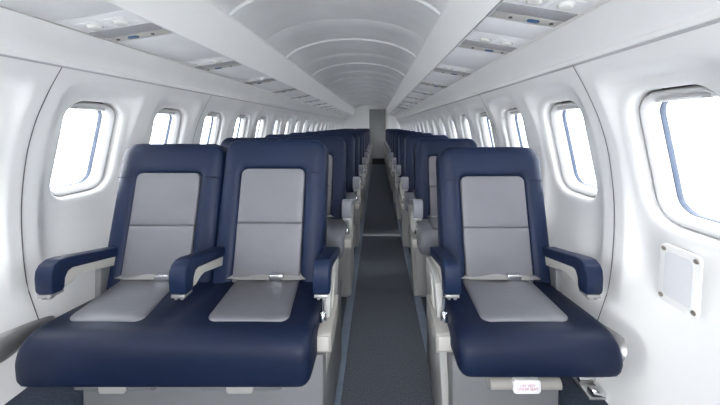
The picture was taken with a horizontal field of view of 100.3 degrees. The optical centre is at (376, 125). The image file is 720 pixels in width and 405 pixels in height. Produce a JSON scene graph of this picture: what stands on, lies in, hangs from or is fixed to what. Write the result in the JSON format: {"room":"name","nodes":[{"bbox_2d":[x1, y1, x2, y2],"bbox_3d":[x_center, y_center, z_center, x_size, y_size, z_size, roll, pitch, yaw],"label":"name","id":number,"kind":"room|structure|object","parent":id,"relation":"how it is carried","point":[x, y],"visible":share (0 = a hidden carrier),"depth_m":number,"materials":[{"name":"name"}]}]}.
{"room":"aircraft cabin","nodes":[
{"label":"aircraft cabin","id":0,"kind":"room"},
{"bbox_2d":[0,56,343,404],"bbox_3d":[-1.229,0.346,4.880,0.255,1.131,11.475,0,0,0],"label":"wall","id":1,"kind":"structure","parent":0,"point":[37,225],"depth_m":1.15,"materials":[{"name":"plastic"}]},
{"bbox_2d":[0,315,54,362],"bbox_3d":[-1.188,0.710,1.050,0.049,0.098,0.300,0,0,0],"label":"fairing","id":2,"kind":"object","parent":1,"relation":"attached to","point":[11,340],"visible":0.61,"depth_m":0.98,"materials":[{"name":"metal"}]},
{"bbox_2d":[4,387,83,404],"bbox_3d":[-1.047,0.984,4.700,0.198,0.271,11.200,0,0,0],"label":"floor","id":3,"kind":"structure","parent":1,"relation":"attached to","point":[30,395],"depth_m":0.94,"materials":[{"name":"carpet"}]},
{"bbox_2d":[50,101,114,196],"bbox_3d":[-1.298,0.092,1.303,0.135,0.400,0.248,0,0,0],"label":"window","id":4,"kind":"structure","parent":1,"relation":"in","point":[93,176],"depth_m":1.40,"materials":[{"name":"grey plastic"}]},
{"bbox_2d":[70,106,104,110],"bbox_3d":[-1.260,-0.079,1.307,0.021,0.018,0.150,0,0,0],"label":"shade","id":5,"kind":"object","parent":4,"relation":"attached to","point":[100,108],"depth_m":1.30,"materials":[{"name":"grey plastic"}]},
{"bbox_2d":[55,10,173,42],"bbox_3d":[-0.917,-0.353,1.077,0.231,0.049,0.238,0,0,0],"label":"overhead service panel","id":6,"kind":"object","parent":1,"relation":"attached to","point":[123,25],"visible":0.94,"depth_m":1.05,"materials":[{"name":"plastic"}]},
{"bbox_2d":[75,21,112,30],"bbox_3d":[-0.963,-0.343,1.023,0.071,0.017,0.066,0,0,0],"label":"reading lamp","id":7,"kind":"object","parent":6,"relation":"attached to","point":[86,25],"depth_m":1.01,"materials":[{"name":"white plastic"}]},
{"bbox_2d":[102,16,137,26],"bbox_3d":[-0.874,-0.357,1.023,0.071,0.017,0.066,0,0,0],"label":"reading lamp","id":8,"kind":"object","parent":6,"relation":"attached to","point":[114,21],"depth_m":1.01,"materials":[{"name":"white plastic"}]},
{"bbox_2d":[89,23,162,37],"bbox_3d":[-0.916,-0.350,1.099,0.223,0.043,0.062,0,0,0],"label":"speaker grille","id":9,"kind":"object","parent":6,"relation":"attached to","point":[139,28],"depth_m":1.09,"materials":[{"name":"grey plastic"}]},
{"bbox_2d":[158,108,180,143],"bbox_3d":[-1.298,0.092,1.781,0.135,0.400,0.248,0,0,0],"label":"window","id":10,"kind":"structure","parent":1,"relation":"in","point":[174,121],"depth_m":1.88,"materials":[{"name":"grey plastic"}]},
{"bbox_2d":[0,6,346,119],"bbox_3d":[-1.075,-0.273,4.700,0.070,0.126,11.200,0,0,0],"label":"trim","id":11,"kind":"structure","parent":1,"relation":"attached to","point":[22,35],"depth_m":1.20,"materials":[{"name":"plastic"}]},
{"bbox_2d":[0,0,351,115],"bbox_3d":[-0.917,-0.355,4.700,0.231,0.047,11.198,0,0,0],"label":"trim","id":12,"kind":"structure","parent":1,"relation":"attached to","point":[176,47],"depth_m":1.26,"materials":[{"name":"plastic"}]},
{"bbox_2d":[206,112,219,143],"bbox_3d":[-1.298,0.092,2.259,0.135,0.400,0.248,0,0,0],"label":"window","id":13,"kind":"structure","parent":1,"relation":"in","point":[215,117],"depth_m":2.36,"materials":[{"name":"grey plastic"}]},
{"bbox_2d":[182,56,243,70],"bbox_3d":[-0.917,-0.353,1.697,0.231,0.049,0.238,0,0,0],"label":"overhead service panel","id":14,"kind":"object","parent":1,"relation":"attached to","point":[220,62],"visible":0.96,"depth_m":1.67,"materials":[{"name":"grey plastic"}]},
{"bbox_2d":[191,61,209,65],"bbox_3d":[-0.963,-0.343,1.643,0.071,0.017,0.066,0,0,0],"label":"reading lamp","id":15,"kind":"object","parent":14,"relation":"attached to","point":[197,63],"depth_m":1.63,"materials":[{"name":"white plastic"}]},
{"bbox_2d":[195,61,237,68],"bbox_3d":[-0.916,-0.350,1.719,0.223,0.043,0.062,0,0,0],"label":"speaker grille","id":16,"kind":"object","parent":14,"relation":"attached to","point":[227,63],"depth_m":1.72,"materials":[{"name":"grey plastic"}]},
{"bbox_2d":[208,58,225,63],"bbox_3d":[-0.874,-0.355,1.643,0.072,0.023,0.066,0,0,0],"label":"reading lamp","id":17,"kind":"object","parent":14,"relation":"attached to","point":[216,60],"depth_m":1.63,"materials":[{"name":"white plastic"}]},
{"bbox_2d":[236,115,246,137],"bbox_3d":[-1.298,0.092,2.737,0.135,0.400,0.248,0,0,0],"label":"window","id":18,"kind":"structure","parent":1,"relation":"in","point":[242,118],"depth_m":2.84,"materials":[{"name":"grey plastic"}]},
{"bbox_2d":[237,75,277,84],"bbox_3d":[-0.917,-0.353,2.317,0.231,0.049,0.238,0,0,0],"label":"overhead service panel","id":19,"kind":"object","parent":1,"relation":"attached to","point":[263,79],"visible":0.94,"depth_m":2.29,"materials":[{"name":"grey plastic"}]},
{"bbox_2d":[245,78,274,83],"bbox_3d":[-0.916,-0.350,2.339,0.223,0.043,0.062,0,0,0],"label":"speaker grille","id":20,"kind":"object","parent":19,"relation":"attached to","point":[268,79],"depth_m":2.34,"materials":[{"name":"grey plastic"}]},
{"bbox_2d":[256,116,264,137],"bbox_3d":[-1.298,0.092,3.215,0.135,0.400,0.248,0,0,0],"label":"window","id":21,"kind":"structure","parent":1,"relation":"in","point":[261,124],"depth_m":3.31,"materials":[{"name":"grey plastic"}]},
{"bbox_2d":[272,118,278,133],"bbox_3d":[-1.298,0.092,3.693,0.135,0.400,0.248,0,0,0],"label":"window","id":22,"kind":"structure","parent":1,"relation":"in","point":[276,124],"depth_m":3.79,"materials":[{"name":"grey plastic"}]},
{"bbox_2d":[268,87,297,92],"bbox_3d":[-0.917,-0.353,2.937,0.231,0.049,0.238,0,0,0],"label":"overhead service panel","id":23,"kind":"object","parent":1,"relation":"attached to","point":[281,90],"visible":0.88,"depth_m":2.91,"materials":[{"name":"grey plastic"}]},
{"bbox_2d":[284,119,289,133],"bbox_3d":[-1.298,0.092,4.171,0.135,0.400,0.248,0,0,0],"label":"window","id":24,"kind":"structure","parent":1,"relation":"in","point":[288,121],"depth_m":4.27,"materials":[{"name":"grey plastic"}]},
{"bbox_2d":[294,120,298,132],"bbox_3d":[-1.298,0.092,4.649,0.135,0.400,0.248,0,0,0],"label":"window","id":25,"kind":"structure","parent":1,"relation":"in","point":[297,123],"depth_m":4.75,"materials":[{"name":"grey plastic"}]},
{"bbox_2d":[289,94,310,98],"bbox_3d":[-0.917,-0.353,3.557,0.231,0.049,0.238,0,0,0],"label":"overhead service panel","id":26,"kind":"object","parent":1,"relation":"attached to","point":[303,95],"visible":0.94,"depth_m":3.52,"materials":[{"name":"grey plastic"}]},
{"bbox_2d":[301,99,319,102],"bbox_3d":[-0.917,-0.353,4.177,0.231,0.049,0.238,0,0,0],"label":"overhead service panel","id":27,"kind":"object","parent":1,"relation":"attached to","point":[313,100],"visible":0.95,"depth_m":4.12,"materials":[{"name":"grey plastic"}]},
{"bbox_2d":[0,0,608,112],"bbox_3d":[-0.215,-0.521,5.000,1.990,0.670,11.800,0,0,0],"label":"ceiling","id":28,"kind":"structure","parent":0,"point":[604,1],"depth_m":1.34,"materials":[{"name":"white plastic"}]},
{"bbox_2d":[210,0,447,108],"bbox_3d":[-0.215,-0.636,4.675,1.138,0.222,12.029,0,0,0],"label":"ceiling","id":29,"kind":"structure","parent":0,"point":[361,51],"depth_m":2.25,"materials":[{"name":"plastic"}]},
{"bbox_2d":[105,0,354,114],"bbox_3d":[-0.776,-0.467,4.700,0.058,0.206,11.200,0,0,0],"label":"trim","id":30,"kind":"structure","parent":29,"relation":"attached to","point":[202,22],"depth_m":1.51,"materials":[{"name":"white plastic"}]},
{"bbox_2d":[386,0,500,114],"bbox_3d":[0.346,-0.467,4.700,0.058,0.206,11.200,0,0,0],"label":"trim","id":31,"kind":"structure","parent":29,"relation":"attached to","point":[457,18],"depth_m":1.52,"materials":[{"name":"white plastic"}]},
{"bbox_2d":[341,105,400,128],"bbox_3d":[-0.225,0.120,10.325,2.450,2.000,0.050,0,0,0],"label":"wall","id":32,"kind":"structure","parent":0,"point":[360,119],"depth_m":10.30,"materials":[{"name":"white plastic"}]},
{"bbox_2d":[369,109,385,158],"bbox_3d":[0.018,0.270,10.336,0.585,1.700,0.048,0,0,0],"label":"door","id":33,"kind":"structure","parent":32,"relation":"in","point":[377,117],"depth_m":10.33,"materials":[{"name":"grey plastic"}]},
{"bbox_2d":[372,158,384,163],"bbox_3d":[0.046,1.117,9.525,0.385,0.006,1.550,0,0,0],"label":"trim","id":34,"kind":"structure","parent":32,"relation":"attached to","point":[375,160],"depth_m":9.41,"materials":[{"name":"black rubber"}]},
{"bbox_2d":[387,116,395,128],"bbox_3d":[0.500,0.100,10.290,0.310,0.920,0.017,0,0,0],"label":"trim","id":35,"kind":"structure","parent":32,"relation":"attached to","point":[391,120],"depth_m":10.29,"materials":[{"name":"white plastic"}]},
{"bbox_2d":[340,164,433,404],"bbox_3d":[-0.215,1.150,4.925,2.070,0.060,11.750,0,0,0],"label":"floor","id":36,"kind":"structure","parent":0,"point":[387,364],"depth_m":1.69,"materials":[{"name":"carpet"}]},
{"bbox_2d":[15,140,340,404],"bbox_3d":[-0.624,0.590,1.134,0.960,1.059,0.612,0,0,0],"label":"seat","id":37,"kind":"object","parent":36,"relation":"on","point":[217,282],"visible":1,"depth_m":1.05,"materials":[{"name":"blue leather"}]},
{"bbox_2d":[15,280,320,386],"bbox_3d":[-0.601,0.663,1.049,0.826,0.147,0.442,0,0,0],"label":"seat cushion","id":38,"kind":"object","parent":37,"relation":"on","point":[224,333],"depth_m":0.85,"materials":[{"name":"blue leather"}]},
{"bbox_2d":[220,137,354,296],"bbox_3d":[-0.624,0.599,1.934,0.960,1.043,0.612,0,0,0],"label":"seat","id":39,"kind":"object","parent":36,"relation":"on","point":[340,210],"visible":0.27,"depth_m":2.00,"materials":[{"name":"blue leather"}]},
{"bbox_2d":[326,219,345,258],"bbox_3d":[-0.601,0.663,1.849,0.826,0.147,0.442,0,0,0],"label":"seat cushion","id":40,"kind":"object","parent":39,"relation":"on","point":[336,228],"depth_m":1.68,"materials":[{"name":"grey leather"}]},
{"bbox_2d":[264,134,360,246],"bbox_3d":[-0.624,0.599,2.734,0.960,1.043,0.612,0,0,0],"label":"seat","id":41,"kind":"object","parent":36,"relation":"on","point":[353,183],"visible":0.22,"depth_m":2.83,"materials":[{"name":"blue leather"}]},
{"bbox_2d":[346,191,355,210],"bbox_3d":[-0.601,0.663,2.649,0.826,0.147,0.442,0,0,0],"label":"seat cushion","id":42,"kind":"object","parent":41,"relation":"on","point":[349,194],"depth_m":2.58,"materials":[{"name":"grey leather"}]},
{"bbox_2d":[290,132,364,219],"bbox_3d":[-0.624,0.599,3.534,0.960,1.043,0.612,0,0,0],"label":"seat","id":43,"kind":"object","parent":36,"relation":"on","point":[358,169],"visible":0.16,"depth_m":3.62,"materials":[{"name":"blue leather"}]},
{"bbox_2d":[305,131,366,201],"bbox_3d":[-0.624,0.599,4.334,0.960,1.043,0.612,0,0,0],"label":"seat","id":44,"kind":"object","parent":36,"relation":"on","point":[362,160],"visible":0.12,"depth_m":4.43,"materials":[{"name":"blue leather"}]},
{"bbox_2d":[324,130,369,180],"bbox_3d":[-0.624,0.599,5.934,0.960,1.043,0.612,0,0,0],"label":"seat","id":45,"kind":"object","parent":36,"relation":"on","point":[366,150],"visible":0.12,"depth_m":6.02,"materials":[{"name":"blue leather"}]},
{"bbox_2d":[330,130,368,189],"bbox_3d":[-0.624,0.599,5.134,0.960,1.043,0.612,0,0,0],"label":"seat","id":46,"kind":"object","parent":36,"relation":"on","point":[364,154],"visible":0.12,"depth_m":5.26,"materials":[{"name":"blue leather"}]},
{"bbox_2d":[335,129,370,153],"bbox_3d":[-0.624,0.599,7.534,0.960,1.043,0.612,0,0,0],"label":"seat","id":47,"kind":"object","parent":36,"relation":"on","point":[335,129],"visible":0.09,"depth_m":7.65,"materials":[{"name":"blue leather"}]},
{"bbox_2d":[334,159,372,404],"bbox_3d":[-0.170,1.113,4.600,0.045,0.014,11.000,0,0,0],"label":"trim","id":48,"kind":"structure","parent":36,"relation":"on","point":[345,332],"depth_m":1.72,"materials":[{"name":"paint"}]},
{"bbox_2d":[350,129,370,174],"bbox_3d":[-0.624,0.599,6.734,0.960,1.043,0.612,0,0,0],"label":"seat","id":49,"kind":"object","parent":36,"relation":"on","point":[350,129],"visible":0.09,"depth_m":6.82,"materials":[{"name":"blue leather"}]},
{"bbox_2d":[358,128,371,161],"bbox_3d":[-0.624,0.599,9.134,0.960,1.043,0.612,0,0,0],"label":"seat","id":50,"kind":"object","parent":36,"relation":"on","point":[358,128],"visible":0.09,"depth_m":9.27,"materials":[{"name":"blue leather"}]},
{"bbox_2d":[367,129,371,165],"bbox_3d":[-0.624,0.599,8.334,0.960,1.043,0.612,0,0,0],"label":"seat","id":51,"kind":"object","parent":36,"relation":"on","point":[367,129],"visible":0.12,"depth_m":8.39,"materials":[{"name":"blue leather"}]},
{"bbox_2d":[363,234,399,235],"bbox_3d":[0.046,1.116,3.075,0.385,0.008,0.050,0,0,0],"label":"threshold strip","id":52,"kind":"object","parent":36,"relation":"on","point":[363,234],"visible":0.86,"depth_m":3.06,"materials":[{"name":"silver metal"}]},
{"bbox_2d":[384,129,388,163],"bbox_3d":[0.463,0.604,8.334,0.524,1.033,0.612,0,0,0],"label":"seat","id":53,"kind":"object","parent":36,"relation":"on","point":[387,129],"visible":0.09,"depth_m":8.36,"materials":[{"name":"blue leather"}]},
{"bbox_2d":[386,130,391,174],"bbox_3d":[0.463,0.604,6.734,0.524,1.033,0.612,0,0,0],"label":"seat","id":54,"kind":"object","parent":36,"relation":"on","point":[388,147],"visible":0.2,"depth_m":6.76,"materials":[{"name":"blue leather"}]},
{"bbox_2d":[385,129,402,169],"bbox_3d":[0.463,0.604,7.534,0.524,1.033,0.612,0,0,0],"label":"seat","id":55,"kind":"object","parent":36,"relation":"on","point":[387,144],"visible":0.12,"depth_m":7.65,"materials":[{"name":"blue leather"}]},
{"bbox_2d":[387,130,409,181],"bbox_3d":[0.463,0.604,5.934,0.524,1.033,0.612,0,0,0],"label":"seat","id":56,"kind":"object","parent":36,"relation":"on","point":[392,131],"visible":0.11,"depth_m":6.02,"materials":[{"name":"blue leather"}]},
{"bbox_2d":[389,131,414,189],"bbox_3d":[0.463,0.604,5.134,0.524,1.033,0.612,0,0,0],"label":"seat","id":57,"kind":"object","parent":36,"relation":"on","point":[392,154],"visible":0.23,"depth_m":5.21,"materials":[{"name":"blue leather"}]},
{"bbox_2d":[384,159,426,355],"bbox_3d":[0.263,1.113,4.600,0.045,0.014,11.000,0,0,0],"label":"trim","id":58,"kind":"structure","parent":36,"relation":"on","point":[418,301],"depth_m":1.89,"materials":[{"name":"paint"}]},
{"bbox_2d":[391,132,421,201],"bbox_3d":[0.463,0.604,4.334,0.524,1.033,0.612,0,0,0],"label":"seat","id":59,"kind":"object","parent":36,"relation":"on","point":[395,160],"visible":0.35,"depth_m":4.37,"materials":[{"name":"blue leather"}]},
{"bbox_2d":[394,133,432,218],"bbox_3d":[0.463,0.604,3.534,0.524,1.033,0.612,0,0,0],"label":"seat","id":60,"kind":"object","parent":36,"relation":"on","point":[399,169],"visible":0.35,"depth_m":3.60,"materials":[{"name":"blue leather"}]},
{"bbox_2d":[397,177,400,190],"bbox_3d":[0.460,0.649,3.449,0.460,0.119,0.442,0,0,0],"label":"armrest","id":61,"kind":"object","parent":60,"relation":"on","point":[398,178],"depth_m":3.31,"materials":[{"name":"grey plastic"}]},
{"bbox_2d":[399,135,447,246],"bbox_3d":[0.463,0.604,2.734,0.524,1.033,0.612,0,0,0],"label":"seat","id":62,"kind":"object","parent":36,"relation":"on","point":[407,183],"visible":0.29,"depth_m":2.79,"materials":[{"name":"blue leather"}]},
{"bbox_2d":[404,192,414,212],"bbox_3d":[0.460,0.649,2.649,0.460,0.119,0.442,0,0,0],"label":"seat cushion","id":63,"kind":"object","parent":62,"relation":"on","point":[407,195],"depth_m":2.49,"materials":[{"name":"grey leather"}]},
{"bbox_2d":[408,138,476,296],"bbox_3d":[0.463,0.604,1.934,0.524,1.033,0.612,0,0,0],"label":"seat","id":64,"kind":"object","parent":36,"relation":"on","point":[423,216],"visible":0.43,"depth_m":1.99,"materials":[{"name":"blue leather"}]},
{"bbox_2d":[416,219,438,254],"bbox_3d":[0.460,0.649,1.849,0.460,0.119,0.442,0,0,0],"label":"seat cushion","id":65,"kind":"object","parent":64,"relation":"on","point":[426,229],"depth_m":1.67,"materials":[{"name":"grey leather"}]},
{"bbox_2d":[426,147,622,404],"bbox_3d":[0.456,0.606,1.134,0.540,1.028,0.612,0,0,0],"label":"seat","id":66,"kind":"object","parent":36,"relation":"on","point":[502,329],"visible":1,"depth_m":1.02,"materials":[{"name":"blue leather"}]},
{"bbox_2d":[443,281,622,376],"bbox_3d":[0.460,0.649,1.049,0.460,0.119,0.442,0,0,0],"label":"seat cushion","id":67,"kind":"object","parent":66,"relation":"on","point":[494,328],"depth_m":0.87,"materials":[{"name":"blue leather"}]},
{"bbox_2d":[397,18,719,404],"bbox_3d":[0.799,0.346,4.863,0.255,1.131,11.475,0,0,0],"label":"wall","id":68,"kind":"structure","parent":0,"point":[673,356],"depth_m":0.96,"materials":[{"name":"plastic"}]},
{"bbox_2d":[406,95,424,99],"bbox_3d":[0.487,-0.353,3.764,0.231,0.049,0.238,0,0,0],"label":"overhead service panel","id":69,"kind":"object","parent":68,"relation":"attached to","point":[407,96],"visible":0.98,"depth_m":3.73,"materials":[{"name":"grey plastic"}]},
{"bbox_2d":[411,89,435,94],"bbox_3d":[0.487,-0.353,3.144,0.231,0.049,0.238,0,0,0],"label":"overhead service panel","id":70,"kind":"object","parent":68,"relation":"attached to","point":[413,90],"visible":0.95,"depth_m":3.10,"materials":[{"name":"grey plastic"}]},
{"bbox_2d":[419,80,450,87],"bbox_3d":[0.487,-0.353,2.524,0.231,0.049,0.238,0,0,0],"label":"overhead service panel","id":71,"kind":"object","parent":68,"relation":"attached to","point":[423,82],"visible":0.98,"depth_m":2.48,"materials":[{"name":"grey plastic"}]},
{"bbox_2d":[421,82,447,87],"bbox_3d":[0.486,-0.350,2.546,0.223,0.043,0.062,0,0,0],"label":"speaker grille","id":72,"kind":"object","parent":71,"relation":"attached to","point":[435,85],"depth_m":2.55,"materials":[{"name":"grey plastic"}]},
{"bbox_2d":[441,119,445,134],"bbox_3d":[0.868,0.092,3.676,0.135,0.400,0.248,0,0,0],"label":"window","id":73,"kind":"structure","parent":68,"relation":"in","point":[442,124],"depth_m":3.78,"materials":[{"name":"grey plastic"}]},
{"bbox_2d":[450,117,456,137],"bbox_3d":[0.868,0.092,3.198,0.135,0.400,0.248,0,0,0],"label":"window","id":74,"kind":"structure","parent":68,"relation":"in","point":[451,120],"depth_m":3.30,"materials":[{"name":"grey plastic"}]},
{"bbox_2d":[432,63,476,76],"bbox_3d":[0.487,-0.353,1.904,0.231,0.049,0.238,0,0,0],"label":"overhead service panel","id":75,"kind":"object","parent":68,"relation":"attached to","point":[441,68],"visible":0.98,"depth_m":1.88,"materials":[{"name":"grey plastic"}]},
{"bbox_2d":[442,66,455,69],"bbox_3d":[0.444,-0.357,1.850,0.071,0.017,0.066,0,0,0],"label":"reading lamp","id":76,"kind":"object","parent":75,"relation":"attached to","point":[443,67],"depth_m":1.83,"materials":[{"name":"white plastic"}]},
{"bbox_2d":[435,68,470,74],"bbox_3d":[0.486,-0.350,1.926,0.223,0.043,0.062,0,0,0],"label":"speaker grille","id":77,"kind":"object","parent":75,"relation":"attached to","point":[455,72],"depth_m":1.92,"materials":[{"name":"grey plastic"}]},
{"bbox_2d":[456,69,470,72],"bbox_3d":[0.533,-0.343,1.850,0.071,0.017,0.066,0,0,0],"label":"reading lamp","id":78,"kind":"object","parent":75,"relation":"attached to","point":[457,70],"depth_m":1.84,"materials":[{"name":"white plastic"}]},
{"bbox_2d":[463,115,471,138],"bbox_3d":[0.868,0.092,2.720,0.135,0.400,0.248,0,0,0],"label":"window","id":79,"kind":"structure","parent":68,"relation":"in","point":[465,121],"depth_m":2.82,"materials":[{"name":"grey plastic"}]},
{"bbox_2d":[388,15,552,115],"bbox_3d":[0.487,-0.355,4.700,0.231,0.047,11.198,0,0,0],"label":"trim","id":80,"kind":"structure","parent":68,"relation":"attached to","point":[458,57],"depth_m":1.49,"materials":[{"name":"plastic"}]},
{"bbox_2d":[480,112,493,146],"bbox_3d":[0.868,0.092,2.242,0.135,0.400,0.248,0,0,0],"label":"window","id":81,"kind":"structure","parent":68,"relation":"in","point":[485,125],"depth_m":2.34,"materials":[{"name":"grey plastic"}]},
{"bbox_2d":[457,29,530,54],"bbox_3d":[0.487,-0.353,1.284,0.231,0.049,0.238,0,0,0],"label":"overhead service panel","id":82,"kind":"object","parent":68,"relation":"attached to","point":[474,40],"visible":0.98,"depth_m":1.25,"materials":[{"name":"grey plastic"}]},
{"bbox_2d":[475,35,496,42],"bbox_3d":[0.444,-0.357,1.230,0.071,0.017,0.066,0,0,0],"label":"reading lamp","id":83,"kind":"object","parent":82,"relation":"attached to","point":[478,38],"depth_m":1.22,"materials":[{"name":"white plastic"}]},
{"bbox_2d":[461,39,516,51],"bbox_3d":[0.486,-0.350,1.306,0.223,0.043,0.062,0,0,0],"label":"speaker grille","id":84,"kind":"object","parent":82,"relation":"attached to","point":[466,42],"depth_m":1.30,"materials":[{"name":"grey plastic"}]},
{"bbox_2d":[495,39,518,45],"bbox_3d":[0.533,-0.343,1.230,0.071,0.017,0.066,0,0,0],"label":"reading lamp","id":85,"kind":"object","parent":82,"relation":"attached to","point":[498,42],"depth_m":1.22,"materials":[{"name":"white plastic"}]},
{"bbox_2d":[506,108,522,146],"bbox_3d":[0.868,0.092,1.764,0.135,0.400,0.248,0,0,0],"label":"window","id":86,"kind":"structure","parent":68,"relation":"in","point":[512,114],"depth_m":1.86,"materials":[{"name":"grey plastic"}]},
{"bbox_2d":[487,0,603,27],"bbox_3d":[0.487,-0.353,0.899,0.231,0.049,0.238,0,0,0],"label":"overhead service panel","id":87,"kind":"object","parent":68,"relation":"attached to","point":[546,13],"visible":1,"depth_m":0.91,"materials":[{"name":"plastic"}]},
{"bbox_2d":[517,0,548,6],"bbox_3d":[0.444,-0.357,0.845,0.071,0.017,0.066,0,0,0],"label":"reading lamp","id":88,"kind":"object","parent":87,"relation":"attached to","point":[524,3],"depth_m":0.86,"materials":[{"name":"white plastic"}]},
{"bbox_2d":[495,2,577,21],"bbox_3d":[0.486,-0.350,0.921,0.223,0.043,0.062,0,0,0],"label":"speaker grille","id":89,"kind":"object","parent":87,"relation":"attached to","point":[543,13],"depth_m":0.92,"materials":[{"name":"grey plastic"}]},
{"bbox_2d":[547,0,585,11],"bbox_3d":[0.533,-0.343,0.845,0.071,0.017,0.066,0,0,0],"label":"reading lamp","id":90,"kind":"object","parent":87,"relation":"attached to","point":[553,5],"depth_m":0.84,"materials":[{"name":"white plastic"}]},
{"bbox_2d":[395,0,719,119],"bbox_3d":[0.645,-0.273,4.700,0.070,0.126,11.200,0,0,0],"label":"trim","id":91,"kind":"structure","parent":68,"relation":"attached to","point":[614,25],"depth_m":0.91,"materials":[{"name":"plastic"}]},
{"bbox_2d":[550,101,596,196],"bbox_3d":[0.868,0.092,1.286,0.135,0.400,0.248,0,0,0],"label":"window","id":92,"kind":"structure","parent":68,"relation":"in","point":[571,177],"depth_m":1.38,"materials":[{"name":"grey plastic"}]},
{"bbox_2d":[558,106,578,110],"bbox_3d":[0.830,-0.079,1.290,0.021,0.018,0.150,0,0,0],"label":"shade","id":93,"kind":"object","parent":92,"relation":"attached to","point":[560,108],"depth_m":1.29,"materials":[{"name":"grey plastic"}]},
{"bbox_2d":[558,377,607,404],"bbox_3d":[0.653,0.984,4.700,0.126,0.271,11.200,0,0,0],"label":"carpet","id":94,"kind":"structure","parent":68,"relation":"attached to","point":[571,393],"depth_m":0.95,"materials":[{"name":"carpet"}]},
{"bbox_2d":[572,377,606,399],"bbox_3d":[0.688,0.834,0.973,0.065,0.029,0.095,0,0,0],"label":"fitting","id":95,"kind":"object","parent":94,"relation":"on","point":[586,384],"visible":0.79,"depth_m":0.95,"materials":[{"name":"metal"}]},
{"bbox_2d":[603,324,627,360],"bbox_3d":[0.758,0.710,1.050,0.049,0.098,0.300,0,0,0],"label":"fairing","id":96,"kind":"object","parent":68,"relation":"attached to","point":[620,340],"visible":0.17,"depth_m":0.93,"materials":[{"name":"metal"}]},
{"bbox_2d":[639,85,719,238],"bbox_3d":[0.868,0.092,0.808,0.135,0.400,0.248,0,0,0],"label":"window","id":97,"kind":"structure","parent":68,"relation":"in","point":[653,113],"depth_m":0.91,"materials":[{"name":"grey plastic"}]},
{"bbox_2d":[655,93,716,101],"bbox_3d":[0.830,-0.079,0.812,0.021,0.018,0.150,0,0,0],"label":"shade","id":98,"kind":"object","parent":97,"relation":"attached to","point":[678,96],"depth_m":0.80,"materials":[{"name":"grey plastic"}]},
{"bbox_2d":[658,243,703,318],"bbox_3d":[0.819,0.415,0.815,0.018,0.160,0.110,0,0,0],"label":"plate","id":99,"kind":"object","parent":68,"relation":"attached to","point":[680,271],"visible":1,"depth_m":0.81,"materials":[{"name":"plastic"}]},
{"label":"outside","id":100,"kind":"structure","parent":0,"visible":0},
{"bbox_2d":[50,129,719,218],"bbox_3d":[0.000,3.320,0.000,600.000,0.200,600.000,0,0,0],"label":"ground","id":101,"kind":"structure","parent":100,"point":[697,151],"depth_m":30.67,"materials":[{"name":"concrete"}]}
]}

